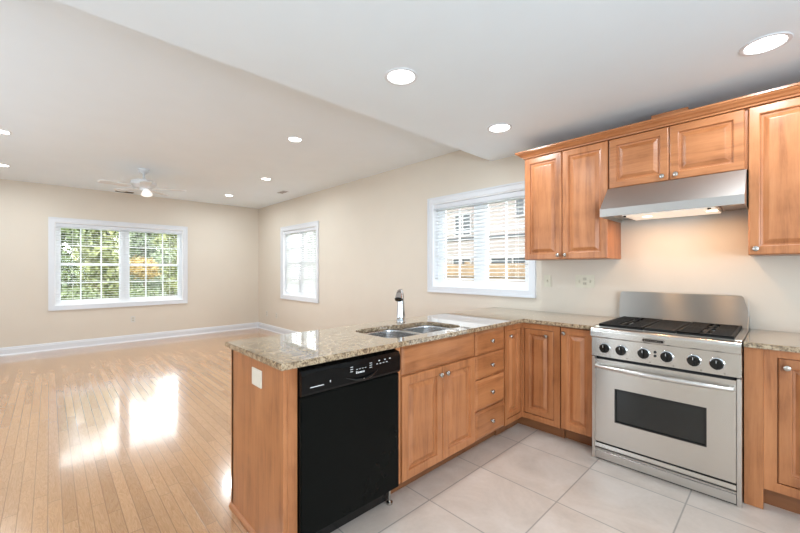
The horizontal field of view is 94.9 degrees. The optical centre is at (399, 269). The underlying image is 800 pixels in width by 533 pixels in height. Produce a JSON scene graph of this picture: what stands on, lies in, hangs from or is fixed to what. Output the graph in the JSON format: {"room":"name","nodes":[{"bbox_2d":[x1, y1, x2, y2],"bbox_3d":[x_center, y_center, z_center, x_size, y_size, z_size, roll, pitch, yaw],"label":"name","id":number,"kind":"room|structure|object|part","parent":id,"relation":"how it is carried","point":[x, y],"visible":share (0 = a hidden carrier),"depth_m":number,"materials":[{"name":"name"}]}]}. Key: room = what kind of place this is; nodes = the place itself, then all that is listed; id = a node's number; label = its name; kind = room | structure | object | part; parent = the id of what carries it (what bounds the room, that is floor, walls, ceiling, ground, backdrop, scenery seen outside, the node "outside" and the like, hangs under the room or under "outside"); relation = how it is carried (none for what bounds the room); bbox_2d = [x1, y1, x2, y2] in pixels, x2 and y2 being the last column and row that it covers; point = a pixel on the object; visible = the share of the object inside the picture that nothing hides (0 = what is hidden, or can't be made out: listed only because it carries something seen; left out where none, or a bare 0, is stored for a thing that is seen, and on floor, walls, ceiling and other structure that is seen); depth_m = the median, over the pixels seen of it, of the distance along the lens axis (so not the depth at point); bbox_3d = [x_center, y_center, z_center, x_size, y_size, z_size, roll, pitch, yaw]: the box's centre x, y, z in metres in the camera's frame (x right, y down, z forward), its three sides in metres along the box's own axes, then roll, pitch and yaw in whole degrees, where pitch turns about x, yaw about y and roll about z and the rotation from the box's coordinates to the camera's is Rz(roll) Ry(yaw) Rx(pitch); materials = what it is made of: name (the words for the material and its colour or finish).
{"room":"kitchen","nodes":[
{"label":"kitchen","id":0,"kind":"room"},
{"bbox_2d":[0,179,258,347],"bbox_3d":[-5.570,-0.037,6.226,6.650,2.902,0.150,0,0,-44],"label":"wall","id":1,"kind":"structure","parent":0,"point":[223,240],"depth_m":6.62,"materials":[{"name":"beige paint"}]},
{"bbox_2d":[48,217,187,310],"bbox_3d":[-5.033,-0.096,6.710,2.015,1.530,0.161,0,0,-44],"label":"window","id":2,"kind":"structure","parent":1,"relation":"in","point":[182,239],"depth_m":6.63,"materials":[{"name":"white paint"}]},
{"bbox_3d":[-5.399,-0.096,6.417,0.822,1.266,0.044,0,0,-44],"label":"sash","id":3,"kind":"part","parent":2,"relation":"part of","materials":[{"name":"white plastic"}]},
{"bbox_2d":[56,223,181,301],"bbox_3d":[-5.013,-0.123,6.688,1.837,1.294,0.066,0,0,-44],"label":"window blind","id":4,"kind":"object","parent":2,"relation":"attached to","point":[57,224],"visible":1,"depth_m":6.61,"materials":[{"name":"white plastic"}]},
{"bbox_3d":[-5.019,0.515,6.695,1.833,0.018,0.032,0,0,-44],"label":"rail","id":5,"kind":"part","parent":4,"relation":"part of","materials":[{"name":"white plastic"}]},
{"bbox_3d":[-4.522,-0.112,7.200,0.002,1.248,0.002,0,0,-44],"label":"ladder cord","id":6,"kind":"part","parent":4,"relation":"part of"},
{"bbox_3d":[-4.724,-0.096,7.061,0.822,1.266,0.044,0,0,-44],"label":"sash","id":7,"kind":"part","parent":2,"relation":"part of","materials":[{"name":"white plastic"}]},
{"bbox_2d":[0,322,258,355],"bbox_3d":[-5.563,1.253,6.109,6.500,0.122,0.028,0,0,-44],"label":"baseboard","id":8,"kind":"structure","parent":1,"relation":"attached to","point":[23,349],"depth_m":6.57,"materials":[{"name":"white paint"}]},
{"bbox_2d":[0,0,458,208],"bbox_3d":[-3.471,-1.438,3.918,6.500,0.100,6.088,0,0,-44],"label":"ceiling","id":9,"kind":"structure","parent":0,"point":[86,98],"depth_m":3.51,"materials":[{"name":"paint"}]},
{"bbox_2d":[0,129,11,134],"bbox_3d":[-4.005,-1.385,3.680,0.162,0.006,0.162,0,0,-44],"label":"recessed light","id":10,"kind":"object","parent":9,"relation":"in","point":[5,132],"visible":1,"depth_m":3.70,"materials":[{"name":"white paint"}]},
{"bbox_2d":[97,168,184,196],"bbox_3d":[-3.539,-1.199,5.055,0.980,0.376,0.965,0,0,-44],"label":"ceiling fan","id":11,"kind":"object","parent":9,"relation":"hanging from","point":[144,185],"visible":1,"depth_m":5.03,"materials":[{"name":"white metal"}]},
{"bbox_3d":[-3.737,-1.130,4.808,0.128,0.021,0.350,0,0,34],"label":"blade","id":12,"kind":"part","parent":11,"relation":"part of","materials":[{"name":"beige wood"}]},
{"bbox_3d":[-3.869,-1.130,5.179,0.350,0.021,0.128,0,0,16],"label":"blade","id":13,"kind":"part","parent":11,"relation":"part of","materials":[{"name":"beige wood"}]},
{"bbox_3d":[-3.548,-1.181,5.084,0.300,0.123,0.300,0,0,-44],"label":"motor","id":14,"kind":"part","parent":11,"relation":"part of","materials":[{"name":"white metal"}]},
{"bbox_3d":[-3.343,-1.130,4.819,0.128,0.021,0.350,0,0,-38],"label":"blade","id":15,"kind":"part","parent":11,"relation":"part of","materials":[{"name":"beige wood"}]},
{"bbox_3d":[-3.489,-1.061,5.058,0.132,0.100,0.122,0,0,-44],"label":"lamp shade","id":16,"kind":"part","parent":11,"relation":"part of","materials":[{"name":"white glass"}]},
{"bbox_2d":[287,137,302,141],"bbox_3d":[-1.118,-1.385,3.906,0.162,0.006,0.162,0,0,-44],"label":"recessed light","id":17,"kind":"object","parent":9,"relation":"in","point":[292,139],"visible":1,"depth_m":3.90,"materials":[{"name":"white paint"}]},
{"bbox_2d":[0,328,799,532],"bbox_3d":[-1.904,1.364,2.276,6.500,0.100,10.927,0,0,-44],"label":"floor","id":18,"kind":"structure","parent":0,"point":[135,436],"depth_m":2.38,"materials":[{"name":"brown wood"}]},
{"bbox_2d":[213,521,246,532],"bbox_3d":[-2.164,1.312,0.571,3.770,0.003,0.128,0,0,-44],"label":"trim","id":19,"kind":"structure","parent":18,"relation":"on","point":[236,527],"depth_m":1.85,"materials":[{"name":"brown wood"}]},
{"bbox_2d":[231,349,231,501],"bbox_3d":[0.038,0.872,2.976,2.700,0.882,0.006,0,0,-44],"label":"panel","id":20,"kind":"object","parent":18,"relation":"on","point":[231,349],"visible":0.07,"depth_m":2.04,"materials":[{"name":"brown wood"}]},
{"bbox_2d":[229,350,296,532],"bbox_3d":[-0.704,0.872,1.835,0.080,0.882,0.632,0,0,-44],"label":"end panel","id":21,"kind":"object","parent":18,"relation":"on","point":[264,420],"visible":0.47,"depth_m":1.74,"materials":[{"name":"brown wood"}]},
{"bbox_3d":[-0.728,1.301,1.813,0.014,0.022,0.630,0,0,-44],"label":"shoe moulding","id":22,"kind":"part","parent":21,"relation":"part of","materials":[{"name":"brown wood"}]},
{"bbox_2d":[252,367,261,388],"bbox_3d":[-0.697,0.524,1.785,0.006,0.086,0.112,0,0,-44],"label":"blank plate","id":23,"kind":"object","parent":21,"relation":"attached to","point":[256,373],"visible":1,"depth_m":1.77,"materials":[{"name":"beige plastic"}]},
{"bbox_2d":[297,349,399,532],"bbox_3d":[-0.419,0.875,2.036,0.600,0.878,0.631,0,0,-44],"label":"dishwasher","id":24,"kind":"object","parent":18,"relation":"on","point":[348,408],"visible":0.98,"depth_m":1.79,"materials":[{"name":"black metal"}]},
{"bbox_3d":[-0.236,0.503,1.844,0.600,0.122,0.060,0,0,-44],"label":"control panel","id":25,"kind":"part","parent":24,"relation":"part of","materials":[{"name":"black plastic"}]},
{"bbox_3d":[-0.278,1.258,1.888,0.586,0.087,0.010,0,0,-44],"label":"toe panel","id":26,"kind":"part","parent":24,"relation":"part of","materials":[{"name":"black metal"}]},
{"bbox_3d":[-0.184,0.537,1.840,0.207,0.036,0.024,0,0,-44],"label":"latch handle","id":27,"kind":"part","parent":24,"relation":"part of","materials":[{"name":"black plastic"}]},
{"bbox_2d":[391,332,474,493],"bbox_3d":[0.054,0.874,2.530,0.755,0.881,0.649,0,0,-44],"label":"base cabinet","id":28,"kind":"object","parent":18,"relation":"on","point":[437,377],"visible":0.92,"depth_m":2.28,"materials":[{"name":"brown wood"}]},
{"bbox_3d":[0.136,0.911,2.213,0.356,0.600,0.020,0,0,-44],"label":"door","id":29,"kind":"part","parent":28,"relation":"part of","materials":[{"name":"brown wood"}]},
{"bbox_3d":[0.395,0.911,2.461,0.352,0.600,0.020,0,0,-44],"label":"door","id":30,"kind":"part","parent":28,"relation":"part of","materials":[{"name":"brown wood"}]},
{"bbox_2d":[465,326,503,451],"bbox_3d":[0.469,0.874,2.926,0.389,0.881,0.649,0,0,-44],"label":"base cabinet","id":31,"kind":"object","parent":18,"relation":"on","point":[488,344],"visible":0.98,"depth_m":2.70,"materials":[{"name":"brown wood"}]},
{"bbox_3d":[0.666,0.699,2.720,0.383,0.169,0.020,0,0,-44],"label":"drawer","id":32,"kind":"part","parent":31,"relation":"part of","materials":[{"name":"brown wood"}]},
{"bbox_3d":[0.666,0.523,2.720,0.383,0.170,0.020,0,0,-44],"label":"drawer","id":33,"kind":"part","parent":31,"relation":"part of","materials":[{"name":"brown wood"}]},
{"bbox_3d":[0.666,1.111,2.720,0.383,0.199,0.020,0,0,-44],"label":"drawer","id":34,"kind":"part","parent":31,"relation":"part of","materials":[{"name":"brown wood"}]},
{"bbox_3d":[0.666,0.897,2.720,0.383,0.217,0.020,0,0,-44],"label":"drawer","id":35,"kind":"part","parent":31,"relation":"part of","materials":[{"name":"brown wood"}]},
{"bbox_2d":[494,322,564,437],"bbox_3d":[1.029,0.874,3.265,0.885,0.881,0.932,0,0,-44],"label":"base cabinet","id":36,"kind":"object","parent":18,"relation":"on","point":[532,352],"visible":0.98,"depth_m":2.92,"materials":[{"name":"brown wood"}]},
{"bbox_2d":[225,307,616,370],"bbox_3d":[0.434,0.415,2.551,2.736,0.030,1.208,0,0,-44],"label":"countertop","id":37,"kind":"structure","parent":36,"relation":"on","point":[283,352],"depth_m":2.23,"materials":[{"name":"stone"}]},
{"bbox_2d":[395,289,405,321],"bbox_3d":[0.000,0.273,2.787,0.074,0.252,0.165,0,0,9],"label":"faucet","id":38,"kind":"object","parent":37,"relation":"on","point":[399,297],"visible":1,"depth_m":2.80,"materials":[{"name":"silver metal"}]},
{"bbox_2d":[363,325,451,337],"bbox_3d":[0.067,0.523,2.506,0.730,0.185,0.462,0,0,-44],"label":"sink","id":39,"kind":"object","parent":37,"relation":"in","point":[404,332],"visible":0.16,"depth_m":2.62,"materials":[{"name":"metal"}]},
{"bbox_3d":[-0.055,0.522,2.391,0.367,0.179,0.402,0,0,-44],"label":"bowl","id":40,"kind":"part","parent":39,"relation":"part of","materials":[{"name":"metal"}]},
{"bbox_3d":[0.225,0.507,2.631,0.312,0.149,0.362,0,0,-44],"label":"bowl","id":41,"kind":"part","parent":39,"relation":"part of","materials":[{"name":"metal"}]},
{"bbox_3d":[0.906,0.824,2.951,0.216,0.689,0.020,0,0,-44],"label":"door","id":42,"kind":"part","parent":36,"relation":"part of","materials":[{"name":"brown wood"}]},
{"bbox_3d":[1.114,0.824,2.940,0.020,0.689,0.238,0,0,-44],"label":"door","id":43,"kind":"part","parent":36,"relation":"part of","materials":[{"name":"brown wood"}]},
{"bbox_2d":[561,327,592,445],"bbox_3d":[1.522,0.874,2.922,0.646,0.881,0.241,0,0,-44],"label":"base cabinet","id":44,"kind":"object","parent":18,"relation":"on","point":[576,344],"visible":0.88,"depth_m":2.73,"materials":[{"name":"brown wood"}]},
{"bbox_2d":[591,291,749,507],"bbox_3d":[1.827,0.746,2.506,0.734,1.137,0.776,0,0,-44],"label":"range","id":45,"kind":"object","parent":18,"relation":"on","point":[668,382],"visible":1,"depth_m":2.30,"materials":[{"name":"metal"}]},
{"bbox_3d":[1.375,0.960,2.591,0.050,0.708,0.020,0,0,-44],"label":"trim","id":46,"kind":"part","parent":45,"relation":"part of","materials":[{"name":"metal"}]},
{"bbox_3d":[1.387,0.537,2.501,0.036,0.062,0.062,0,0,-44],"label":"knob","id":47,"kind":"part","parent":45,"relation":"part of","materials":[{"name":"black plastic"}]},
{"bbox_3d":[1.456,0.537,2.429,0.036,0.062,0.062,0,0,-44],"label":"knob","id":48,"kind":"part","parent":45,"relation":"part of","materials":[{"name":"black plastic"}]},
{"bbox_3d":[1.545,0.537,2.337,0.036,0.062,0.062,0,0,-44],"label":"knob","id":49,"kind":"part","parent":45,"relation":"part of","materials":[{"name":"black plastic"}]},
{"bbox_3d":[1.610,0.914,2.299,0.002,0.227,0.479,0,0,-44],"label":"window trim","id":50,"kind":"part","parent":45,"relation":"part of","materials":[{"name":"black glass"}]},
{"bbox_3d":[1.583,0.662,2.269,0.054,0.031,0.708,0,0,-44],"label":"handle","id":51,"kind":"part","parent":45,"relation":"part of","materials":[{"name":"metal"}]},
{"bbox_3d":[1.631,0.901,2.316,0.051,0.570,0.727,0,0,-44],"label":"oven door","id":52,"kind":"part","parent":45,"relation":"part of","materials":[{"name":"metal"}]},
{"bbox_3d":[1.620,1.278,2.305,0.010,0.052,0.727,0,0,-44],"label":"kick plate","id":53,"kind":"part","parent":45,"relation":"part of","materials":[{"name":"metal"}]},
{"bbox_3d":[1.621,1.243,2.307,0.009,0.010,0.727,0,0,-44],"label":"drawer rail","id":54,"kind":"part","parent":45,"relation":"part of","materials":[{"name":"metal"}]},
{"bbox_3d":[1.629,0.537,2.248,0.036,0.062,0.062,0,0,-44],"label":"knob","id":55,"kind":"part","parent":45,"relation":"part of","materials":[{"name":"black plastic"}]},
{"bbox_3d":[1.625,0.502,2.310,0.078,0.200,0.772,0,0,-44],"label":"control panel","id":56,"kind":"part","parent":45,"relation":"part of","materials":[{"name":"metal"}]},
{"bbox_2d":[596,320,748,340],"bbox_3d":[1.859,0.402,2.533,0.580,0.014,0.772,0,0,-44],"label":"cooktop","id":57,"kind":"object","parent":45,"relation":"in","point":[723,331],"depth_m":2.41,"materials":[{"name":"metal"}]},
{"bbox_3d":[1.720,0.537,2.153,0.036,0.062,0.062,0,0,-44],"label":"knob","id":58,"kind":"part","parent":45,"relation":"part of","materials":[{"name":"black plastic"}]},
{"bbox_3d":[1.791,0.537,2.078,0.036,0.062,0.062,0,0,-44],"label":"knob","id":59,"kind":"part","parent":45,"relation":"part of","materials":[{"name":"black plastic"}]},
{"bbox_3d":[1.895,0.960,2.047,0.050,0.708,0.020,0,0,-44],"label":"trim","id":60,"kind":"part","parent":45,"relation":"part of","materials":[{"name":"metal"}]},
{"bbox_2d":[744,347,799,513],"bbox_3d":[2.477,0.874,1.927,0.637,0.881,0.950,0,0,-44],"label":"base cabinet","id":61,"kind":"object","parent":18,"relation":"on","point":[771,377],"visible":0.96,"depth_m":1.99,"materials":[{"name":"brown wood"}]},
{"bbox_3d":[2.183,0.873,2.249,0.617,0.879,0.078,0,0,-44],"label":"panel","id":62,"kind":"part","parent":61,"relation":"part of","materials":[{"name":"brown wood"}]},
{"bbox_2d":[743,329,799,352],"bbox_3d":[2.478,0.415,1.921,0.650,0.030,0.962,0,0,-44],"label":"countertop","id":63,"kind":"structure","parent":61,"relation":"on","point":[756,338],"depth_m":2.08,"materials":[{"name":"stone"}]},
{"bbox_3d":[2.302,0.816,1.705,0.022,0.766,0.872,0,0,-44],"label":"frame","id":64,"kind":"part","parent":61,"relation":"part of","materials":[{"name":"brown wood"}]},
{"bbox_3d":[2.046,0.520,1.939,0.030,0.033,0.033,0,0,-44],"label":"knob","id":65,"kind":"part","parent":61,"relation":"part of","materials":[{"name":"silver metal"}]},
{"bbox_3d":[2.175,0.811,1.839,0.020,0.671,0.393,0,0,-44],"label":"door","id":66,"kind":"part","parent":61,"relation":"part of","materials":[{"name":"brown wood"}]},
{"bbox_2d":[55,0,799,160],"bbox_3d":[0.249,-1.329,0.020,6.500,0.319,4.689,0,0,-44],"label":"ceiling","id":67,"kind":"structure","parent":0,"point":[554,71],"depth_m":1.96,"materials":[{"name":"paint"}]},
{"bbox_2d":[384,68,417,85],"bbox_3d":[0.007,-1.166,2.222,0.202,0.006,0.202,0,0,-44],"label":"recessed light","id":68,"kind":"object","parent":67,"relation":"in","point":[396,76],"visible":1,"depth_m":2.21,"materials":[{"name":"white paint"}]},
{"bbox_2d":[487,123,511,132],"bbox_3d":[0.820,-1.166,3.026,0.202,0.006,0.202,0,0,-44],"label":"recessed light","id":69,"kind":"object","parent":67,"relation":"in","point":[500,127],"visible":1,"depth_m":3.01,"materials":[{"name":"white paint"}]},
{"bbox_2d":[739,32,793,55],"bbox_3d":[1.892,-1.166,1.902,0.202,0.006,0.202,0,0,-44],"label":"recessed light","id":70,"kind":"object","parent":67,"relation":"in","point":[770,42],"visible":1,"depth_m":1.89,"materials":[{"name":"white paint"}]},
{"bbox_2d":[259,150,799,332],"bbox_3d":[0.605,-0.037,4.463,0.150,2.902,10.927,0,0,-44],"label":"wall","id":71,"kind":"structure","parent":0,"point":[373,229],"depth_m":4.39,"materials":[{"name":"beige paint"}]},
{"bbox_2d":[258,322,296,333],"bbox_3d":[-1.108,1.253,6.128,0.028,0.122,6.121,0,0,-44],"label":"baseboard","id":72,"kind":"structure","parent":71,"relation":"attached to","point":[271,328],"depth_m":7.73,"materials":[{"name":"white paint"}]},
{"bbox_2d":[280,221,318,302],"bbox_3d":[-1.886,-0.139,7.054,0.176,1.455,1.445,0,0,-44],"label":"window","id":73,"kind":"structure","parent":71,"relation":"in","point":[314,298],"depth_m":7.07,"materials":[{"name":"white paint"}]},
{"bbox_2d":[284,227,315,293],"bbox_3d":[-1.913,-0.165,7.028,0.066,1.210,1.257,0,0,-44],"label":"window blind","id":74,"kind":"object","parent":73,"relation":"attached to","point":[308,268],"visible":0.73,"depth_m":7.02,"materials":[{"name":"white plastic"}]},
{"bbox_3d":[-2.260,-0.154,7.372,0.002,1.164,0.002,0,0,-44],"label":"ladder cord","id":75,"kind":"part","parent":74,"relation":"part of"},
{"bbox_3d":[-1.923,-0.154,7.019,0.002,1.164,0.002,0,0,-44],"label":"ladder cord","id":76,"kind":"part","parent":74,"relation":"part of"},
{"bbox_3d":[-1.906,0.431,7.035,0.032,0.018,1.253,0,0,-44],"label":"rail","id":77,"kind":"part","parent":74,"relation":"part of","materials":[{"name":"white plastic"}]},
{"bbox_3d":[-1.849,-0.139,7.089,0.065,1.271,1.261,0,0,-44],"label":"frame","id":78,"kind":"part","parent":73,"relation":"part of","materials":[{"name":"white plastic"}]},
{"bbox_2d":[427,181,535,297],"bbox_3d":[0.895,-0.305,4.148,0.186,1.162,1.410,0,0,-44],"label":"window","id":79,"kind":"structure","parent":71,"relation":"in","point":[527,289],"depth_m":4.17,"materials":[{"name":"white paint"}]},
{"bbox_3d":[0.715,-0.305,4.398,0.024,0.908,0.470,0,0,-44],"label":"sash","id":80,"kind":"part","parent":79,"relation":"part of","materials":[{"name":"white plastic"}]},
{"bbox_2d":[434,190,527,280],"bbox_3d":[0.864,-0.342,4.119,0.066,0.916,1.242,0,0,-44],"label":"window blind","id":81,"kind":"object","parent":79,"relation":"attached to","point":[517,193],"visible":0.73,"depth_m":4.07,"materials":[{"name":"white plastic"}]},
{"bbox_3d":[0.871,0.107,4.125,0.032,0.018,1.238,0,0,-44],"label":"rail","id":82,"kind":"part","parent":81,"relation":"part of","materials":[{"name":"white plastic"}]},
{"bbox_3d":[0.935,-0.305,4.186,0.065,0.998,1.246,0,0,-44],"label":"frame","id":83,"kind":"part","parent":79,"relation":"part of","materials":[{"name":"white plastic"}]},
{"bbox_3d":[1.143,-0.305,3.949,0.024,0.908,0.490,0,0,-44],"label":"sash","id":84,"kind":"part","parent":79,"relation":"part of","materials":[{"name":"white plastic"}]},
{"bbox_2d":[544,275,550,286],"bbox_3d":[1.406,0.107,3.503,0.017,0.114,0.070,0,0,-44],"label":"switch plate","id":85,"kind":"object","parent":71,"relation":"attached to","point":[547,278],"visible":1,"depth_m":3.50,"materials":[{"name":"beige plastic"}]},
{"bbox_2d":[525,141,620,260],"bbox_3d":[1.472,-0.543,3.179,0.362,0.910,0.684,0,0,-44],"label":"upper cabinet","id":86,"kind":"object","parent":71,"relation":"attached to","point":[565,191],"visible":0.99,"depth_m":3.05,"materials":[{"name":"brown wood"}]},
{"bbox_3d":[1.249,-0.543,3.208,0.020,0.905,0.332,0,0,-44],"label":"door","id":87,"kind":"part","parent":86,"relation":"part of","materials":[{"name":"brown wood"}]},
{"bbox_3d":[1.486,-0.543,2.959,0.020,0.905,0.346,0,0,-44],"label":"door","id":88,"kind":"part","parent":86,"relation":"part of","materials":[{"name":"brown wood"}]},
{"bbox_2d":[515,82,799,159],"bbox_3d":[2.040,-1.026,2.559,0.394,0.056,2.490,0,0,-44],"label":"crown molding","id":89,"kind":"structure","parent":86,"relation":"on","point":[790,91],"depth_m":2.50,"materials":[{"name":"brown wood"}]},
{"bbox_2d":[575,275,594,287],"bbox_3d":[1.639,0.102,3.258,0.017,0.114,0.162,0,0,-44],"label":"switch plate","id":90,"kind":"object","parent":71,"relation":"attached to","point":[582,281],"visible":1,"depth_m":3.26,"materials":[{"name":"beige plastic"}]},
{"bbox_2d":[609,109,747,188],"bbox_3d":[1.980,-0.809,2.647,0.362,0.378,0.782,0,0,-44],"label":"upper cabinet","id":91,"kind":"object","parent":71,"relation":"attached to","point":[719,143],"visible":0.98,"depth_m":2.50,"materials":[{"name":"brown wood"}]},
{"bbox_3d":[1.742,-0.808,2.691,0.020,0.373,0.376,0,0,-44],"label":"door","id":92,"kind":"part","parent":91,"relation":"part of","materials":[{"name":"brown wood"}]},
{"bbox_2d":[651,107,689,118],"bbox_3d":[1.971,-1.052,2.652,0.254,0.108,0.210,0,0,-44],"label":"duct cover","id":93,"kind":"object","parent":91,"relation":"on","point":[685,108],"visible":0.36,"depth_m":2.56,"materials":[{"name":"brown wood"}]},
{"bbox_2d":[600,169,747,222],"bbox_3d":[1.922,-0.497,2.594,0.515,0.241,0.776,0,0,-44],"label":"range hood","id":94,"kind":"object","parent":91,"relation":"attached to","point":[717,193],"visible":0.98,"depth_m":2.44,"materials":[{"name":"metal"}]},
{"bbox_2d":[622,207,720,219],"bbox_3d":[1.902,-0.390,2.581,0.352,0.004,0.506,0,0,-44],"label":"diffuser","id":95,"kind":"object","parent":94,"relation":"attached to","point":[705,210],"depth_m":2.53,"materials":[{"name":"white plastic"}]},
{"bbox_3d":[2.006,-0.808,2.414,0.020,0.373,0.380,0,0,-44],"label":"door","id":96,"kind":"part","parent":91,"relation":"part of","materials":[{"name":"brown wood"}]},
{"bbox_2d":[748,96,799,255],"bbox_3d":[2.582,-0.544,2.017,0.362,0.908,0.958,0,0,-44],"label":"upper cabinet","id":97,"kind":"object","parent":71,"relation":"attached to","point":[773,128],"visible":1,"depth_m":2.18,"materials":[{"name":"brown wood"}]},
{"bbox_3d":[2.155,-0.128,2.223,0.030,0.033,0.033,0,0,-44],"label":"knob","id":98,"kind":"part","parent":97,"relation":"part of","materials":[{"name":"silver metal"}]},
{"label":"outside","id":99,"kind":"structure","parent":0,"visible":0},
{"bbox_3d":[-12.351,2.014,17.929,80.000,0.100,80.000,0,0,-44],"label":"ground","id":100,"kind":"structure","parent":99,"visible":0},
{"bbox_2d":[61,228,92,299],"bbox_3d":[-9.682,-0.380,10.073,1.840,4.687,1.768,0,0,23],"label":"bushy tree","id":101,"kind":"object","parent":100,"relation":"on","point":[67,274],"visible":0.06,"depth_m":10.21,"materials":[{"name":"green plant"}]},
{"bbox_2d":[61,286,103,299],"bbox_3d":[-7.375,1.133,8.436,1.242,1.570,1.248,0,0,-44],"label":"shrub","id":102,"kind":"object","parent":100,"relation":"on","point":[69,292],"visible":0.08,"depth_m":8.34,"materials":[{"name":"green plant"}]},
{"bbox_2d":[64,229,118,291],"bbox_3d":[-21.612,-1.925,26.451,4.283,7.805,4.151,0,0,-44],"label":"bushy tree","id":103,"kind":"object","parent":100,"relation":"on","point":[82,247],"visible":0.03,"depth_m":25.52,"materials":[{"name":"green plant"}]},
{"bbox_2d":[72,229,131,298],"bbox_3d":[-10.724,-0.701,13.186,1.800,5.330,2.019,0,0,-44],"label":"leafy tree","id":104,"kind":"object","parent":100,"relation":"on","point":[88,270],"visible":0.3,"depth_m":12.90,"materials":[{"name":"green plant"}]},
{"bbox_2d":[69,266,176,291],"bbox_3d":[-24.386,0.514,29.652,13.411,3.157,1.421,0,0,-44],"label":"hedge","id":105,"kind":"object","parent":100,"relation":"on","point":[75,287],"visible":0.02,"depth_m":28.32,"materials":[{"name":"green plant"}]},
{"bbox_2d":[129,256,161,295],"bbox_3d":[-8.351,0.730,12.022,0.877,2.468,1.064,0,0,21],"label":"autumn tree","id":106,"kind":"object","parent":100,"relation":"on","point":[151,273],"visible":0.67,"depth_m":11.87,"materials":[{"name":"yellow plant"}]},
{"bbox_3d":[-8.351,-0.052,12.022,0.876,0.902,1.063,0,0,21],"label":"crown","id":107,"kind":"part","parent":106,"relation":"part of","materials":[{"name":"yellow plant"}]},
{"bbox_2d":[131,234,161,289],"bbox_3d":[-16.744,-1.444,24.860,3.587,6.815,2.994,0,0,-44],"label":"bushy tree","id":108,"kind":"object","parent":100,"relation":"on","point":[152,241],"visible":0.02,"depth_m":23.91,"materials":[{"name":"green plant"}]},
{"bbox_2d":[130,285,163,296],"bbox_3d":[-6.624,1.134,9.459,1.149,1.562,1.160,0,0,-44],"label":"shrub","id":109,"kind":"object","parent":100,"relation":"on","point":[135,290],"visible":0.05,"depth_m":9.35,"materials":[{"name":"green plant"}]},
{"bbox_2d":[118,232,176,296],"bbox_3d":[-11.721,-0.883,16.998,2.435,5.693,1.876,0,0,-38],"label":"leafy tree","id":110,"kind":"object","parent":100,"relation":"on","point":[153,252],"visible":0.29,"depth_m":16.79,"materials":[{"name":"green plant"}]},
{"bbox_2d":[153,234,176,295],"bbox_3d":[-13.188,-0.650,21.182,2.518,5.228,2.076,0,0,-7],"label":"leafy tree","id":111,"kind":"object","parent":100,"relation":"on","point":[173,243],"visible":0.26,"depth_m":20.82,"materials":[{"name":"green plant"}]},
{"bbox_2d":[307,232,315,292],"bbox_3d":[-2.803,-0.043,12.659,1.718,4.014,1.659,0,0,-44],"label":"bushy tree","id":112,"kind":"object","parent":100,"relation":"on","point":[314,232],"visible":0.02,"depth_m":12.40,"materials":[{"name":"green plant"}]},
{"bbox_2d":[447,199,524,263],"bbox_3d":[6.324,-1.136,15.018,5.800,6.200,9.800,0,0,-44],"label":"house","id":113,"kind":"structure","parent":100,"relation":"on","point":[491,260],"depth_m":14.16,"materials":[{"name":"beige"}]},
{"bbox_3d":[2.585,-0.011,15.286,0.020,0.850,0.850,0,0,-44],"label":"pane","id":114,"kind":"part","parent":113,"relation":"part of","materials":[{"name":"clear glass"}]},
{"bbox_3d":[2.620,-1.871,15.249,0.020,0.850,0.750,0,0,-44],"label":"pane","id":115,"kind":"part","parent":113,"relation":"part of","materials":[{"name":"clear glass"}]},
{"bbox_3d":[4.191,-0.011,13.604,0.020,0.850,1.800,0,0,-44],"label":"pane","id":116,"kind":"part","parent":113,"relation":"part of","materials":[{"name":"clear glass"}]},
{"bbox_3d":[4.519,-2.411,13.260,0.020,0.850,0.650,0,0,-44],"label":"pane","id":117,"kind":"part","parent":113,"relation":"part of","materials":[{"name":"clear glass"}]},
{"bbox_2d":[447,262,524,281],"bbox_3d":[3.157,0.864,8.401,0.180,2.200,12.100,0,0,-44],"label":"fence","id":118,"kind":"object","parent":100,"relation":"on","point":[466,264],"visible":0.02,"depth_m":9.18,"materials":[{"name":"brown wood"}]},
{"bbox_3d":[3.110,0.119,8.356,0.050,0.090,12.000,0,0,-44],"label":"rail","id":119,"kind":"part","parent":118,"relation":"part of","materials":[{"name":"brown wood"}]}
]}

